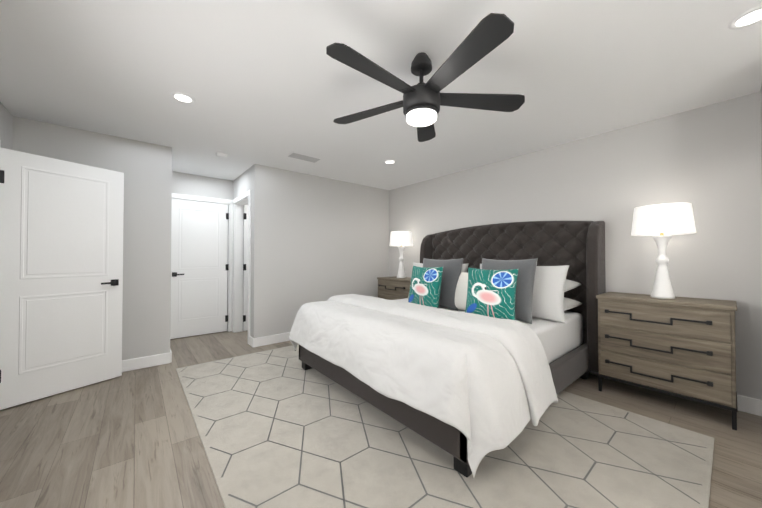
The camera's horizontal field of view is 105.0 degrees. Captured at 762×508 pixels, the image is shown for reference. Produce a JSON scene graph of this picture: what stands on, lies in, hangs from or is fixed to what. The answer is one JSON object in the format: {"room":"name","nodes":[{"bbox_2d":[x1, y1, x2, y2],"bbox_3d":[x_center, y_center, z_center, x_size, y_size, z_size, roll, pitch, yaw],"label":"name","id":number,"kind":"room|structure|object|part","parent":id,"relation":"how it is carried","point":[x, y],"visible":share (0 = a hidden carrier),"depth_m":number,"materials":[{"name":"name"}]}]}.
{"room":"bedroom","nodes":[
{"label":"bedroom","id":0,"kind":"room"},
{"bbox_2d":[0,102,12,149],"bbox_3d":[-3.208,-0.004,2.416,0.120,2.440,0.540,1,-1,-40],"label":"wall","id":1,"kind":"structure","parent":0,"point":[6,124],"depth_m":2.45,"materials":[{"name":"grey paint"}]},
{"bbox_2d":[0,147,123,409],"bbox_3d":[-2.780,0.193,2.580,0.147,2.025,0.788,0,-1,28],"label":"entry door","id":2,"kind":"structure","parent":1,"relation":"in","point":[61,260],"depth_m":2.52,"materials":[{"name":"white wood"}]},
{"bbox_2d":[12,116,388,359],"bbox_3d":[-1.591,0.017,4.043,4.450,2.440,0.120,1,-1,-40],"label":"wall","id":3,"kind":"structure","parent":0,"point":[316,238],"depth_m":3.96,"materials":[{"name":"grey paint"}]},
{"bbox_2d":[122,351,171,371],"bbox_3d":[-2.808,1.162,2.925,1.165,0.120,0.019,1,-1,-40],"label":"baseboard","id":4,"kind":"structure","parent":3,"relation":"attached to","point":[165,358],"depth_m":3.15,"materials":[{"name":"white wood"}]},
{"bbox_2d":[251,332,289,346],"bbox_3d":[-0.783,1.184,4.617,2.375,0.120,0.015,1,-1,-40],"label":"baseboard","id":5,"kind":"structure","parent":3,"relation":"attached to","point":[277,338],"depth_m":4.00,"materials":[{"name":"white wood"}]},
{"bbox_2d":[172,171,247,259],"bbox_3d":[-2.195,0.029,4.998,2.350,2.440,0.120,1,-1,-40],"label":"wall","id":6,"kind":"structure","parent":0,"point":[194,185],"depth_m":4.49,"materials":[{"name":"grey paint"}]},
{"bbox_2d":[170,199,228,338],"bbox_3d":[-2.765,0.217,4.466,0.778,2.025,0.147,1,-1,-40],"label":"door","id":7,"kind":"structure","parent":6,"relation":"in","point":[199,255],"depth_m":4.44,"materials":[{"name":"white wood"}]},
{"bbox_2d":[172,193,232,331],"bbox_3d":[-2.784,0.182,4.493,0.940,2.120,0.136,1,-1,-40],"label":"door frame","id":8,"kind":"structure","parent":6,"relation":"attached to","point":[229,203],"depth_m":4.70,"materials":[{"name":"white wood"}]},
{"bbox_2d":[233,168,249,298],"bbox_3d":[-2.071,0.022,4.437,0.120,2.440,0.900,1,-1,-40],"label":"wall","id":9,"kind":"structure","parent":0,"point":[242,183],"depth_m":4.38,"materials":[{"name":"grey paint"}]},
{"bbox_2d":[232,190,250,343],"bbox_3d":[-2.038,0.181,4.384,0.136,2.120,0.920,1,-1,-40],"label":"door frame","id":10,"kind":"structure","parent":9,"relation":"attached to","point":[237,288],"depth_m":4.65,"materials":[{"name":"white wood"}]},
{"bbox_2d":[243,205,247,330],"bbox_3d":[-1.943,0.224,4.951,0.752,2.025,0.147,1,-1,-43],"label":"hall door","id":11,"kind":"structure","parent":9,"relation":"in","point":[245,294],"depth_m":4.71,"materials":[{"name":"white wood"}]},
{"bbox_2d":[250,166,251,335],"bbox_3d":[-1.750,0.017,4.054,0.120,2.440,0.100,1,-1,-40],"label":"wall","id":12,"kind":"structure","parent":0,"point":[251,232],"depth_m":3.99,"materials":[{"name":"grey paint"}]},
{"bbox_2d":[0,330,761,507],"bbox_3d":[-0.468,1.249,2.646,4.900,0.060,8.200,1,-1,-40],"label":"floor","id":13,"kind":"structure","parent":0,"point":[129,439],"depth_m":1.90,"materials":[{"name":"brown wood"}]},
{"bbox_2d":[377,276,410,299],"bbox_3d":[0.343,0.821,4.804,0.454,0.850,0.800,1,-1,-40],"label":"chest","id":14,"kind":"object","parent":13,"relation":"on","point":[393,288],"visible":0.17,"depth_m":4.68,"materials":[{"name":"brown wood"}]},
{"bbox_2d":[389,231,412,277],"bbox_3d":[0.334,0.015,4.820,0.390,0.761,0.390,1,-1,-40],"label":"lamp","id":15,"kind":"object","parent":14,"relation":"on","point":[401,238],"visible":1,"depth_m":4.71,"materials":[{"name":"white ceramic"}]},
{"bbox_2d":[176,344,713,507],"bbox_3d":[0.000,1.211,2.501,2.570,0.011,3.705,1,-1,-40],"label":"rug","id":16,"kind":"object","parent":13,"relation":"on","point":[279,428],"visible":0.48,"depth_m":1.74,"materials":[{"name":"beige fabric"}]},
{"bbox_2d":[289,221,605,477],"bbox_3d":[0.599,0.410,2.984,2.445,1.625,2.451,1,-1,-40],"label":"bed","id":17,"kind":"object","parent":13,"relation":"on","point":[475,347],"visible":1,"depth_m":2.36,"materials":[{"name":"fabric"}]},
{"bbox_2d":[289,301,530,476],"bbox_3d":[-0.007,0.819,2.489,0.893,0.643,2.419,1,-1,-40],"label":"duvet","id":18,"kind":"object","parent":17,"relation":"on","point":[465,389],"depth_m":1.73,"materials":[{"name":"fabric"}]},
{"bbox_2d":[408,263,467,298],"bbox_3d":[0.672,0.356,3.586,0.169,0.500,0.860,16,-11,-39],"label":"pillow","id":19,"kind":"object","parent":17,"relation":"on","point":[465,266],"depth_m":3.31,"materials":[{"name":"fabric"}]},
{"bbox_2d":[423,258,462,310],"bbox_3d":[0.660,0.322,3.290,0.159,0.560,0.540,16,-11,-42],"label":"pillow","id":20,"kind":"object","parent":17,"relation":"on","point":[452,276],"depth_m":3.13,"materials":[{"name":"fabric"}]},
{"bbox_3d":[0.619,1.058,3.010,2.170,0.330,2.080,1,-1,-40],"label":"frame","id":21,"kind":"part","parent":17,"relation":"part of","materials":[{"name":"fabric"}]},
{"bbox_2d":[448,272,467,309],"bbox_3d":[0.934,0.388,3.009,0.149,0.420,0.550,20,-13,-38],"label":"pillow","id":22,"kind":"object","parent":17,"relation":"on","point":[458,284],"depth_m":3.07,"materials":[{"name":"fabric"}]},
{"bbox_3d":[0.634,0.758,3.027,2.070,0.330,1.940,1,-1,-40],"label":"mattress","id":23,"kind":"part","parent":17,"relation":"part of","materials":[{"name":"white fabric"}]},
{"bbox_2d":[482,258,537,323],"bbox_3d":[1.139,0.314,2.686,0.159,0.560,0.540,14,-9,-36],"label":"pillow","id":24,"kind":"object","parent":17,"relation":"on","point":[527,268],"depth_m":2.51,"materials":[{"name":"fabric"}]},
{"bbox_3d":[1.416,0.369,3.687,0.290,1.525,2.250,1,-1,-40],"label":"headboard","id":25,"kind":"part","parent":17,"relation":"part of","materials":[{"name":"fabric"}]},
{"bbox_2d":[480,264,568,323],"bbox_3d":[1.314,0.346,2.820,0.169,0.500,0.860,16,-11,-39],"label":"pillow","id":26,"kind":"object","parent":17,"relation":"on","point":[549,282],"depth_m":2.55,"materials":[{"name":"fabric"}]},
{"bbox_2d":[596,292,737,430],"bbox_3d":[2.333,0.791,2.428,0.454,0.850,0.800,1,-1,-40],"label":"chest","id":27,"kind":"object","parent":13,"relation":"on","point":[683,347],"visible":0.98,"depth_m":2.24,"materials":[{"name":"brown wood"}]},
{"bbox_2d":[631,203,695,298],"bbox_3d":[2.337,-0.016,2.428,0.390,0.761,0.390,1,-1,-40],"label":"lamp","id":28,"kind":"object","parent":27,"relation":"on","point":[661,224],"visible":1,"depth_m":2.37,"materials":[{"name":"white ceramic"}]},
{"bbox_2d":[0,0,761,189],"bbox_3d":[-0.468,-1.251,2.679,4.900,0.060,8.200,1,-1,-40],"label":"ceiling","id":29,"kind":"structure","parent":0,"point":[270,83],"depth_m":1.99,"materials":[{"name":"white paint"}]},
{"bbox_2d":[170,92,195,103],"bbox_3d":[-1.552,-1.223,2.292,0.168,0.006,0.168,1,-1,-40],"label":"recessed light","id":30,"kind":"object","parent":29,"relation":"in","point":[183,97],"visible":1,"depth_m":2.28,"materials":[{"name":"white"}]},
{"bbox_2d":[216,152,227,157],"bbox_3d":[-1.932,-1.193,3.539,0.128,0.034,0.128,1,-1,-40],"label":"smoke detector","id":31,"kind":"object","parent":29,"relation":"attached to","point":[221,155],"visible":1,"depth_m":3.50,"materials":[{"name":"white plastic"}]},
{"bbox_2d":[286,151,321,162],"bbox_3d":[-0.956,-1.203,3.651,0.400,0.010,0.200,1,-1,-40],"label":"ceiling vent","id":32,"kind":"object","parent":29,"relation":"in","point":[300,156],"visible":1,"depth_m":3.63,"materials":[{"name":"white plastic"}]},
{"bbox_2d":[384,160,395,163],"bbox_3d":[0.116,-1.203,3.819,0.168,0.006,0.168,1,-1,-40],"label":"recessed light","id":33,"kind":"object","parent":29,"relation":"in","point":[389,161],"visible":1,"depth_m":3.80,"materials":[{"name":"white"}]},
{"bbox_2d":[326,13,524,141],"bbox_3d":[0.220,-1.030,1.781,1.242,0.404,1.283,1,-1,-40],"label":"ceiling fan","id":34,"kind":"object","parent":29,"relation":"hanging from","point":[421,102],"visible":1,"depth_m":1.70,"materials":[{"name":"black metal"}]},
{"bbox_2d":[728,5,761,29],"bbox_3d":[1.936,-1.233,1.521,0.168,0.006,0.168,1,-1,-40],"label":"recessed light","id":35,"kind":"object","parent":29,"relation":"in","point":[751,17],"visible":1,"depth_m":1.53,"materials":[{"name":"white"}]},
{"bbox_2d":[389,92,761,399],"bbox_3d":[1.554,0.014,3.846,0.120,2.440,4.460,1,-1,-40],"label":"wall","id":36,"kind":"structure","parent":0,"point":[705,161],"depth_m":2.67,"materials":[{"name":"grey paint"}]},
{"bbox_2d":[589,370,759,415],"bbox_3d":[1.502,1.173,3.788,0.015,0.120,4.220,1,-1,-40],"label":"baseboard","id":37,"kind":"structure","parent":36,"relation":"attached to","point":[750,405],"depth_m":2.23,"materials":[{"name":"white"}]},
{"bbox_2d":[760,84,761,174],"bbox_3d":[2.698,-0.010,1.974,0.530,2.440,0.120,1,-1,-40],"label":"wall","id":38,"kind":"structure","parent":0,"point":[761,123],"depth_m":2.17,"materials":[{"name":"grey paint"}]},
{"bbox_2d":[760,400,761,415],"bbox_3d":[2.597,1.150,1.962,0.600,0.120,0.015,1,-1,-40],"label":"baseboard","id":39,"kind":"structure","parent":38,"relation":"attached to","point":[760,400],"depth_m":2.18,"materials":[{"name":"white wood"}]}
]}

